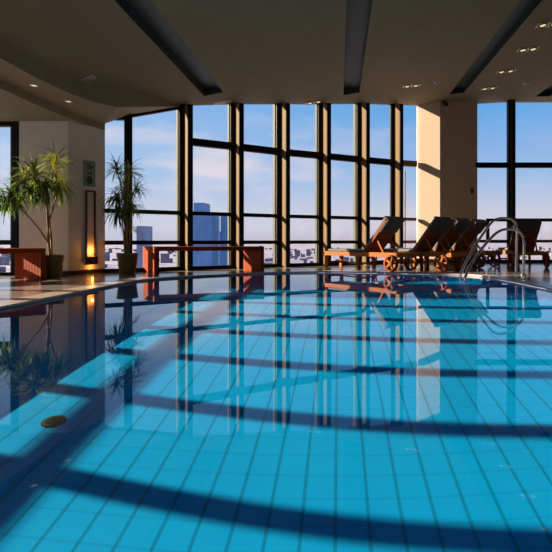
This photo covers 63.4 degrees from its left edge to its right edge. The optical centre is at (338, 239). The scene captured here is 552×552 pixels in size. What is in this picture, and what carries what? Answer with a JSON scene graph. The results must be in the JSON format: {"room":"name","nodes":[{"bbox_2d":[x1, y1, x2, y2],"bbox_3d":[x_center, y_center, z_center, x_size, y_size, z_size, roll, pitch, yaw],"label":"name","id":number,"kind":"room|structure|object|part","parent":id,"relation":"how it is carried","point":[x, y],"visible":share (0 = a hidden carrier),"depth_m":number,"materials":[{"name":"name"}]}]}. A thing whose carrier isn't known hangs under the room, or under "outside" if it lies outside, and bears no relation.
{"room":"indoor swimming pool","nodes":[
{"label":"indoor swimming pool","id":0,"kind":"room"},
{"bbox_2d":[46,254,64,277],"bbox_3d":[-4.460,0.407,6.860,0.316,0.355,0.316,0,0,0],"label":"pot","id":1,"kind":"object","parent":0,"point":[54,262],"depth_m":6.76,"materials":[{"name":"green ceramic"}]},
{"bbox_2d":[19,121,104,270],"bbox_3d":[-4.725,-0.738,7.585,1.090,2.645,0.670,0,0,0],"label":"column","id":2,"kind":"structure","parent":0,"point":[87,142],"depth_m":7.25,"materials":[{"name":"beige paint"}]},
{"bbox_2d":[0,121,18,274],"bbox_3d":[-5.685,-0.675,7.330,0.830,2.570,0.120,0,0,0],"label":"window","id":3,"kind":"structure","parent":2,"relation":"in","point":[13,242],"depth_m":7.27,"materials":[{"name":"black metal"}]},
{"bbox_3d":[-5.430,-0.675,7.335,0.060,2.470,0.050,0,0,0],"label":"sash","id":4,"kind":"part","parent":3,"relation":"part of","materials":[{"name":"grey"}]},
{"bbox_2d":[0,80,104,129],"bbox_3d":[-5.190,-2.020,1.430,2.020,0.120,12.860,0,0,0],"label":"trim","id":5,"kind":"structure","parent":2,"relation":"attached to","point":[16,104],"depth_m":6.71,"materials":[{"name":"paint"}]},
{"bbox_2d":[62,269,104,275],"bbox_3d":[-4.715,0.547,7.561,1.090,0.075,0.637,0,0,0],"label":"baseboard","id":6,"kind":"structure","parent":2,"relation":"attached to","point":[91,271],"depth_m":7.46,"materials":[{"name":"black wood"}]},
{"bbox_2d":[83,160,94,186],"bbox_3d":[-4.300,-1.142,7.580,0.100,0.439,0.200,0,0,0],"label":"notice sign","id":7,"kind":"object","parent":2,"relation":"attached to","point":[88,166],"visible":1,"depth_m":7.57,"materials":[{"name":"green"}]},
{"bbox_2d":[0,40,178,122],"bbox_3d":[-3.720,-2.353,1.790,1.340,0.566,13.580,0,0,0],"label":"ceiling soffit","id":8,"kind":"structure","parent":2,"relation":"attached to","point":[103,103],"depth_m":6.44,"materials":[{"name":"paint"}]},
{"bbox_2d":[85,190,97,264],"bbox_3d":[-4.261,-0.213,7.583,0.149,1.284,0.193,0,0,0],"label":"wall lamp","id":9,"kind":"object","parent":2,"relation":"attached to","point":[90,260],"visible":1,"depth_m":7.54,"materials":[{"name":"brown metal"}]},
{"bbox_2d":[105,114,131,272],"bbox_3d":[-3.959,-0.877,7.927,0.467,2.925,0.242,0,0,0],"label":"window","id":10,"kind":"structure","parent":2,"relation":"in","point":[127,119],"depth_m":7.92,"materials":[{"name":"black metal"}]},
{"bbox_3d":[-4.008,0.550,7.926,0.367,0.070,0.090,0,0,-26],"label":"sill","id":11,"kind":"part","parent":10,"relation":"part of","materials":[{"name":"black"}]},
{"bbox_2d":[116,253,137,274],"bbox_3d":[-3.630,0.405,7.550,0.343,0.360,0.343,0,0,0],"label":"pot","id":12,"kind":"object","parent":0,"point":[127,262],"depth_m":7.43,"materials":[{"name":"green ceramic"}]},
{"bbox_2d":[0,273,551,551],"bbox_3d":[-1.745,0.610,2.450,8.610,0.001,11.900,0,0,0],"label":"pool water","id":13,"kind":"object","parent":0,"point":[270,412],"visible":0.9,"depth_m":1.55,"materials":[{"name":"blue liquid"}]},
{"bbox_2d":[0,0,551,105],"bbox_3d":[1.370,-2.934,3.245,10.460,1.311,16.490,0,0,0],"label":"ceiling","id":14,"kind":"structure","parent":0,"point":[255,51],"depth_m":6.87,"materials":[{"name":"paint"}]},
{"bbox_2d":[81,75,95,82],"bbox_3d":[-3.661,-2.350,6.426,0.182,0.090,0.102,0,0,0],"label":"ceiling vent","id":15,"kind":"object","parent":14,"relation":"in","point":[91,77],"visible":1,"depth_m":6.41,"materials":[{"name":"white metal"}]},
{"bbox_2d":[115,0,222,95],"bbox_3d":[-2.370,-2.801,1.660,0.360,0.160,13.320,0,0,0],"label":"ceiling slot","id":16,"kind":"object","parent":14,"relation":"attached to","point":[144,13],"visible":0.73,"depth_m":6.32,"materials":[{"name":"grey paint"}]},
{"bbox_2d":[213,99,231,104],"bbox_3d":[-2.331,-2.758,8.809,0.336,0.088,0.160,0,0,0],"label":"ceiling vent","id":17,"kind":"object","parent":14,"relation":"in","point":[227,100],"visible":1,"depth_m":8.78,"materials":[{"name":"white metal"}]},
{"bbox_2d":[305,99,322,104],"bbox_3d":[-0.558,-3.075,9.844,0.399,0.084,0.180,0,0,0],"label":"recessed light","id":18,"kind":"object","parent":14,"relation":"in","point":[316,101],"visible":1,"depth_m":9.81,"materials":[{"name":"beige metal"}]},
{"bbox_2d":[344,0,371,94],"bbox_3d":[0.275,-3.277,2.355,0.350,0.160,14.710,0,0,0],"label":"ceiling slot","id":19,"kind":"object","parent":14,"relation":"attached to","point":[357,11],"visible":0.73,"depth_m":7.44,"materials":[{"name":"grey"}]},
{"bbox_2d":[402,83,420,87],"bbox_3d":[1.591,-3.377,9.652,0.401,0.059,0.180,0,0,0],"label":"recessed light","id":20,"kind":"object","parent":14,"relation":"in","point":[419,84],"visible":1,"depth_m":9.62,"materials":[{"name":"beige metal"}]},
{"bbox_2d":[479,86,497,90],"bbox_3d":[3.490,-3.533,10.261,0.400,0.065,0.180,0,0,0],"label":"recessed light","id":21,"kind":"object","parent":14,"relation":"in","point":[492,87],"visible":1,"depth_m":10.21,"materials":[{"name":"beige metal"}]},
{"bbox_2d":[450,0,541,93],"bbox_3d":[2.790,-3.535,2.715,0.340,0.160,15.430,0,0,0],"label":"ceiling slot","id":22,"kind":"object","parent":14,"relation":"attached to","point":[524,8],"visible":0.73,"depth_m":7.97,"materials":[{"name":"grey"}]},
{"bbox_2d":[495,69,516,73],"bbox_3d":[3.506,-3.534,9.233,0.400,0.062,0.180,0,0,0],"label":"recessed light","id":23,"kind":"object","parent":14,"relation":"in","point":[507,70],"visible":1,"depth_m":9.21,"materials":[{"name":"beige"}]},
{"bbox_2d":[516,46,540,52],"bbox_3d":[3.511,-3.535,8.171,0.400,0.061,0.180,0,0,0],"label":"recessed light","id":24,"kind":"object","parent":14,"relation":"in","point":[536,48],"visible":1,"depth_m":8.14,"materials":[{"name":"beige"}]},
{"bbox_2d":[534,21,551,27],"bbox_3d":[3.434,-3.527,7.209,0.400,0.065,0.180,0,0,0],"label":"recessed light","id":25,"kind":"object","parent":14,"relation":"in","point":[541,24],"visible":1,"depth_m":7.20,"materials":[{"name":"beige metal"}]},
{"bbox_2d":[537,85,551,95],"bbox_3d":[5.095,-3.670,3.000,0.350,0.160,16.000,0,0,0],"label":"ceiling slot","id":26,"kind":"object","parent":14,"relation":"attached to","point":[547,92],"visible":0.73,"depth_m":11.00,"materials":[{"name":"grey"}]},
{"bbox_2d":[0,263,551,300],"bbox_3d":[0.250,0.585,3.225,12.700,0.001,16.450,0,0,0],"label":"floor","id":27,"kind":"structure","parent":0,"point":[10,287],"depth_m":7.25,"materials":[{"name":"stone"}]},
{"bbox_2d":[0,248,45,279],"bbox_3d":[-5.285,0.352,6.150,1.947,0.465,1.078,0,0,0],"label":"slatted bench","id":28,"kind":"object","parent":27,"relation":"on","point":[30,263],"visible":0.99,"depth_m":6.48,"materials":[{"name":"brown wood"}]},
{"bbox_3d":[-5.285,0.158,6.150,1.994,0.075,0.475,0,0,-32],"label":"seat","id":29,"kind":"part","parent":28,"relation":"part of","materials":[{"name":"brown wood"}]},
{"bbox_2d":[0,139,80,277],"bbox_3d":[-4.708,-0.509,6.768,1.371,2.188,0.939,0,0,0],"label":"potted palm","id":30,"kind":"object","parent":27,"relation":"on","point":[54,263],"visible":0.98,"depth_m":6.76,"materials":[{"name":"green plant"}]},
{"bbox_2d":[99,153,150,274],"bbox_3d":[-3.690,-0.475,7.542,0.873,2.119,0.740,0,0,0],"label":"potted palm","id":31,"kind":"object","parent":27,"relation":"on","point":[127,261],"visible":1,"depth_m":7.49,"materials":[{"name":"green plant"}]},
{"bbox_2d":[132,104,192,271],"bbox_3d":[-3.320,-1.050,8.293,1.092,3.270,0.647,0,0,0],"label":"window","id":32,"kind":"structure","parent":27,"relation":"on","point":[184,112],"depth_m":8.39,"materials":[{"name":"black metal"}]},
{"bbox_3d":[-3.417,0.550,8.282,1.012,0.070,0.090,0,0,-33],"label":"sill","id":33,"kind":"part","parent":32,"relation":"part of","materials":[{"name":"black"}]},
{"bbox_2d":[143,246,263,272],"bbox_3d":[-2.520,0.352,8.185,2.257,0.465,0.908,0,0,0],"label":"slatted bench","id":34,"kind":"object","parent":27,"relation":"on","point":[253,256],"visible":0.97,"depth_m":8.08,"materials":[{"name":"brown wood"}]},
{"bbox_3d":[-2.520,0.158,8.185,2.191,0.075,0.541,0,0,-14],"label":"seat","id":35,"kind":"part","parent":34,"relation":"part of","materials":[{"name":"brown wood"}]},
{"bbox_2d":[193,103,243,269],"bbox_3d":[-2.464,-1.143,8.822,1.102,3.455,0.624,0,0,0],"label":"window","id":36,"kind":"structure","parent":27,"relation":"on","point":[234,145],"depth_m":8.91,"materials":[{"name":"black metal"}]},
{"bbox_3d":[-2.557,0.550,8.812,1.008,0.070,0.090,0,0,-30],"label":"sill","id":37,"kind":"part","parent":36,"relation":"part of","materials":[{"name":"black"}]},
{"bbox_2d":[244,103,289,267],"bbox_3d":[-1.596,-1.228,9.349,1.101,3.625,0.657,0,0,0],"label":"window","id":38,"kind":"structure","parent":27,"relation":"on","point":[280,150],"depth_m":9.47,"materials":[{"name":"black metal"}]},
{"bbox_3d":[-1.692,0.550,9.342,1.021,0.070,0.090,0,0,-33],"label":"sill","id":39,"kind":"part","parent":38,"relation":"part of","materials":[{"name":"black"}]},
{"bbox_2d":[290,103,330,266],"bbox_3d":[-0.730,-1.295,9.852,1.107,3.760,0.569,0,0,0],"label":"window","id":40,"kind":"structure","parent":27,"relation":"on","point":[322,154],"depth_m":9.92,"materials":[{"name":"black metal"}]},
{"bbox_3d":[-0.816,0.550,9.836,0.996,0.070,0.090,0,0,-26],"label":"sill","id":41,"kind":"part","parent":40,"relation":"part of","materials":[{"name":"black"}]},
{"bbox_2d":[331,102,369,264],"bbox_3d":[0.168,-1.373,10.305,1.116,3.915,0.594,0,0,0],"label":"window","id":42,"kind":"structure","parent":27,"relation":"on","point":[360,158],"depth_m":10.42,"materials":[{"name":"black metal"}]},
{"bbox_3d":[0.079,0.550,10.292,1.012,0.070,0.090,0,0,-28],"label":"sill","id":43,"kind":"part","parent":42,"relation":"part of","materials":[{"name":"black"}]},
{"bbox_2d":[322,216,418,271],"bbox_3d":[0.581,0.066,8.852,2.000,1.039,0.720,0,0,42],"label":"sun lounger","id":44,"kind":"object","parent":27,"relation":"on","point":[389,225],"visible":1,"depth_m":8.53,"materials":[{"name":"brown wood"}]},
{"bbox_3d":[-0.259,0.438,9.295,0.099,0.295,0.044,0,0,42],"label":"leg","id":45,"kind":"part","parent":44,"relation":"part of","materials":[{"name":"brown wood"}]},
{"bbox_3d":[0.056,0.438,9.643,0.099,0.295,0.044,0,0,42],"label":"leg","id":46,"kind":"part","parent":44,"relation":"part of","materials":[{"name":"brown wood"}]},
{"bbox_2d":[325,248,377,251],"bbox_3d":[0.280,0.208,9.123,1.130,0.047,0.520,0,0,42],"label":"seat cushion","id":47,"kind":"object","parent":44,"relation":"on","point":[338,249],"depth_m":8.81,"materials":[{"name":"grey fabric"}]},
{"bbox_3d":[0.382,0.438,8.714,0.089,0.295,0.040,0,0,42],"label":"leg","id":48,"kind":"part","parent":44,"relation":"part of","materials":[{"name":"brown wood"}]},
{"bbox_3d":[0.393,0.278,8.644,2.000,0.085,0.044,0,0,42],"label":"rail","id":49,"kind":"part","parent":44,"relation":"part of","materials":[{"name":"brown wood"}]},
{"bbox_3d":[0.698,0.438,9.063,0.089,0.295,0.040,0,0,42],"label":"leg","id":50,"kind":"part","parent":44,"relation":"part of","materials":[{"name":"brown wood"}]},
{"bbox_2d":[364,218,386,249],"bbox_3d":[0.847,-0.108,8.610,0.540,0.632,0.520,0,0,42],"label":"cushion","id":51,"kind":"object","parent":44,"relation":"on","point":[378,241],"depth_m":8.47,"materials":[{"name":"black fabric"}]},
{"bbox_3d":[0.768,0.278,9.059,2.000,0.085,0.044,0,0,42],"label":"rail","id":52,"kind":"part","parent":44,"relation":"part of","materials":[{"name":"brown wood"}]},
{"bbox_3d":[1.303,0.278,8.197,0.050,0.075,0.520,0,0,42],"label":"rail","id":53,"kind":"part","parent":44,"relation":"part of","materials":[{"name":"brown wood"}]},
{"bbox_2d":[370,104,402,263],"bbox_3d":[1.037,-1.423,10.727,1.061,4.015,0.501,0,0,0],"label":"window","id":54,"kind":"structure","parent":27,"relation":"on","point":[395,162],"depth_m":10.77,"materials":[{"name":"black metal"}]},
{"bbox_2d":[375,216,467,270],"bbox_3d":[1.587,0.066,9.020,0.720,1.039,2.000,0,0,-44],"label":"sun lounger","id":55,"kind":"object","parent":27,"relation":"on","point":[438,226],"visible":0.77,"depth_m":8.62,"materials":[{"name":"brown wood"}]},
{"bbox_2d":[384,248,419,251],"bbox_3d":[1.306,0.208,9.312,0.520,0.047,1.130,0,0,-44],"label":"seat cushion","id":56,"kind":"object","parent":55,"relation":"on","point":[385,249],"depth_m":9.01,"materials":[{"name":"grey fabric"}]},
{"bbox_3d":[1.386,0.278,8.826,0.044,0.085,2.000,0,0,-44],"label":"rail","id":57,"kind":"part","parent":55,"relation":"part of","materials":[{"name":"brown wood"}]},
{"bbox_3d":[1.719,0.438,9.223,0.040,0.295,0.089,0,0,-44],"label":"leg","id":58,"kind":"part","parent":55,"relation":"part of","materials":[{"name":"brown wood"}]},
{"bbox_2d":[413,218,435,249],"bbox_3d":[1.837,-0.108,8.761,0.520,0.632,0.540,0,0,-44],"label":"cushion","id":59,"kind":"object","parent":55,"relation":"on","point":[427,241],"depth_m":8.64,"materials":[{"name":"black fabric"}]},
{"bbox_3d":[1.789,0.278,9.214,0.044,0.085,2.000,0,0,-44],"label":"rail","id":60,"kind":"part","parent":55,"relation":"part of","materials":[{"name":"brown wood"}]},
{"bbox_3d":[2.264,0.278,8.318,0.520,0.075,0.050,0,0,-44],"label":"rail","id":61,"kind":"part","parent":55,"relation":"part of","materials":[{"name":"brown wood"}]},
{"bbox_2d":[393,218,485,268],"bbox_3d":[2.092,0.066,9.520,0.720,1.039,2.000,0,0,-44],"label":"sun lounger","id":62,"kind":"object","parent":27,"relation":"on","point":[459,225],"visible":0.59,"depth_m":9.14,"materials":[{"name":"brown wood"}]},
{"bbox_3d":[1.885,0.438,9.396,0.040,0.295,0.089,0,0,-44],"label":"leg","id":63,"kind":"part","parent":62,"relation":"part of","materials":[{"name":"brown wood"}]},
{"bbox_2d":[433,219,455,248],"bbox_3d":[2.342,-0.108,9.261,0.520,0.632,0.540,0,0,-44],"label":"cushion","id":64,"kind":"object","parent":62,"relation":"on","point":[448,239],"depth_m":9.14,"materials":[{"name":"black fabric"}]},
{"bbox_3d":[2.294,0.278,9.714,0.044,0.085,2.000,0,0,-44],"label":"rail","id":65,"kind":"part","parent":62,"relation":"part of","materials":[{"name":"brown wood"}]},
{"bbox_3d":[2.769,0.278,8.818,0.520,0.075,0.050,0,0,-44],"label":"rail","id":66,"kind":"part","parent":62,"relation":"part of","materials":[{"name":"brown wood"}]},
{"bbox_2d":[412,219,501,267],"bbox_3d":[2.612,0.066,10.015,0.720,1.039,2.000,0,0,-44],"label":"sun lounger","id":67,"kind":"object","parent":27,"relation":"on","point":[477,226],"visible":0.67,"depth_m":9.61,"materials":[{"name":"brown wood"}]},
{"bbox_2d":[452,220,473,248],"bbox_3d":[2.862,-0.108,9.756,0.520,0.632,0.540,0,0,-44],"label":"cushion","id":68,"kind":"object","parent":67,"relation":"on","point":[466,238],"depth_m":9.63,"materials":[{"name":"black fabric"}]},
{"bbox_3d":[3.289,0.278,9.313,0.520,0.075,0.050,0,0,-44],"label":"rail","id":69,"kind":"part","parent":67,"relation":"part of","materials":[{"name":"brown wood"}]},
{"bbox_2d":[459,217,518,277],"bbox_3d":[2.516,0.285,7.342,1.172,1.352,0.614,0,0,0],"label":"pool handrail","id":70,"kind":"object","parent":27,"relation":"on","point":[498,218],"visible":0.88,"depth_m":7.38,"materials":[{"name":"silver metal"}]},
{"bbox_2d":[464,228,525,280],"bbox_3d":[2.480,0.383,6.947,1.213,1.156,0.706,0,0,0],"label":"pool handrail","id":71,"kind":"object","parent":27,"relation":"on","point":[503,229],"visible":0.88,"depth_m":6.98,"materials":[{"name":"silver metal"}]},
{"bbox_2d":[496,219,549,267],"bbox_3d":[4.117,0.066,10.044,0.720,1.039,2.000,0,0,7],"label":"sun lounger","id":72,"kind":"object","parent":27,"relation":"on","point":[530,228],"visible":0.88,"depth_m":9.49,"materials":[{"name":"brown wood"}]},
{"bbox_2d":[498,247,508,249],"bbox_3d":[4.167,0.208,10.446,0.520,0.047,1.130,0,0,7],"label":"seat cushion","id":73,"kind":"object","parent":72,"relation":"on","point":[502,248],"depth_m":10.70,"materials":[{"name":"grey fabric"}]},
{"bbox_3d":[3.840,0.278,10.078,0.044,0.085,2.000,0,0,7],"label":"rail","id":74,"kind":"part","parent":72,"relation":"part of","materials":[{"name":"brown wood"}]},
{"bbox_3d":[3.999,0.278,9.076,0.520,0.075,0.050,0,0,7],"label":"rail","id":75,"kind":"part","parent":72,"relation":"part of","materials":[{"name":"brown wood"}]},
{"bbox_3d":[4.395,0.278,10.010,0.044,0.085,2.000,0,0,7],"label":"rail","id":76,"kind":"part","parent":72,"relation":"part of","materials":[{"name":"brown wood"}]},
{"bbox_2d":[417,100,476,259],"bbox_3d":[2.767,-1.508,11.235,1.554,4.185,0.770,0,0,0],"label":"column","id":77,"kind":"structure","parent":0,"point":[446,135],"depth_m":11.06,"materials":[{"name":"paint"}]},
{"bbox_2d":[403,160,416,247],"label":"window","id":78,"kind":"structure","parent":77,"relation":"in","point":[406,163],"depth_m":11.08,"materials":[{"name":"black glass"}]},
{"bbox_2d":[476,100,551,262],"bbox_3d":[5.050,-1.528,11.315,3.100,4.225,0.130,0,0,0],"label":"window","id":79,"kind":"structure","parent":77,"relation":"in","point":[511,164],"depth_m":11.28,"materials":[{"name":"black metal"}]},
{"bbox_3d":[4.069,-0.237,11.285,0.580,0.625,0.070,0,0,0],"label":"sash","id":80,"kind":"part","parent":79,"relation":"part of","materials":[{"name":"black"}]},
{"bbox_3d":[5.050,0.547,11.330,3.100,0.075,0.100,0,0,0],"label":"sill","id":81,"kind":"part","parent":79,"relation":"part of","materials":[{"name":"black"}]},
{"label":"outside","id":82,"kind":"structure","parent":0,"visible":0},
{"bbox_2d":[0,243,551,287],"bbox_3d":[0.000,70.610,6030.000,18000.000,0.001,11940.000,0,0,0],"label":"ground","id":83,"kind":"structure","parent":82,"point":[268,252],"depth_m":2959.09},
{"bbox_2d":[136,226,151,267],"bbox_3d":[-315.795,24.169,714.700,13.327,92.883,30.600,0,0,0],"label":"office tower","id":84,"kind":"structure","parent":83,"relation":"on","point":[145,232],"depth_m":699.93,"materials":[{"name":"blue glass"}]},
{"bbox_2d":[193,203,219,265],"bbox_3d":[-193.045,8.885,639.700,28.782,123.451,40.600,0,0,0],"label":"office tower","id":85,"kind":"structure","parent":83,"relation":"on","point":[205,228],"depth_m":619.96,"materials":[{"name":"blue glass"}]},
{"bbox_2d":[220,216,226,264],"bbox_3d":[-164.655,16.396,654.700,15.727,108.428,30.600,0,0,0],"label":"office tower","id":86,"kind":"structure","parent":83,"relation":"on","point":[223,227],"depth_m":639.95,"materials":[{"name":"blue glass"}]},
{"bbox_2d":[0,247,551,290],"bbox_3d":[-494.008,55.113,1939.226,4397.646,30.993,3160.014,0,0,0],"label":"blocks","id":87,"kind":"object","parent":83,"relation":"on","point":[4,258],"visible":0.12,"depth_m":1490.10},
{"bbox_3d":[-1.745,1.136,2.450,8.610,1.048,11.900,0,0,0],"label":"wall","id":88,"kind":"structure","parent":0,"visible":0},
{"bbox_2d":[0,270,551,308],"bbox_3d":[-0.203,0.593,2.330,6.046,0.023,12.180,0,0,0],"label":"trim","id":89,"kind":"structure","parent":88,"relation":"on","point":[44,296],"depth_m":6.31,"materials":[{"name":"stone"}]}
]}

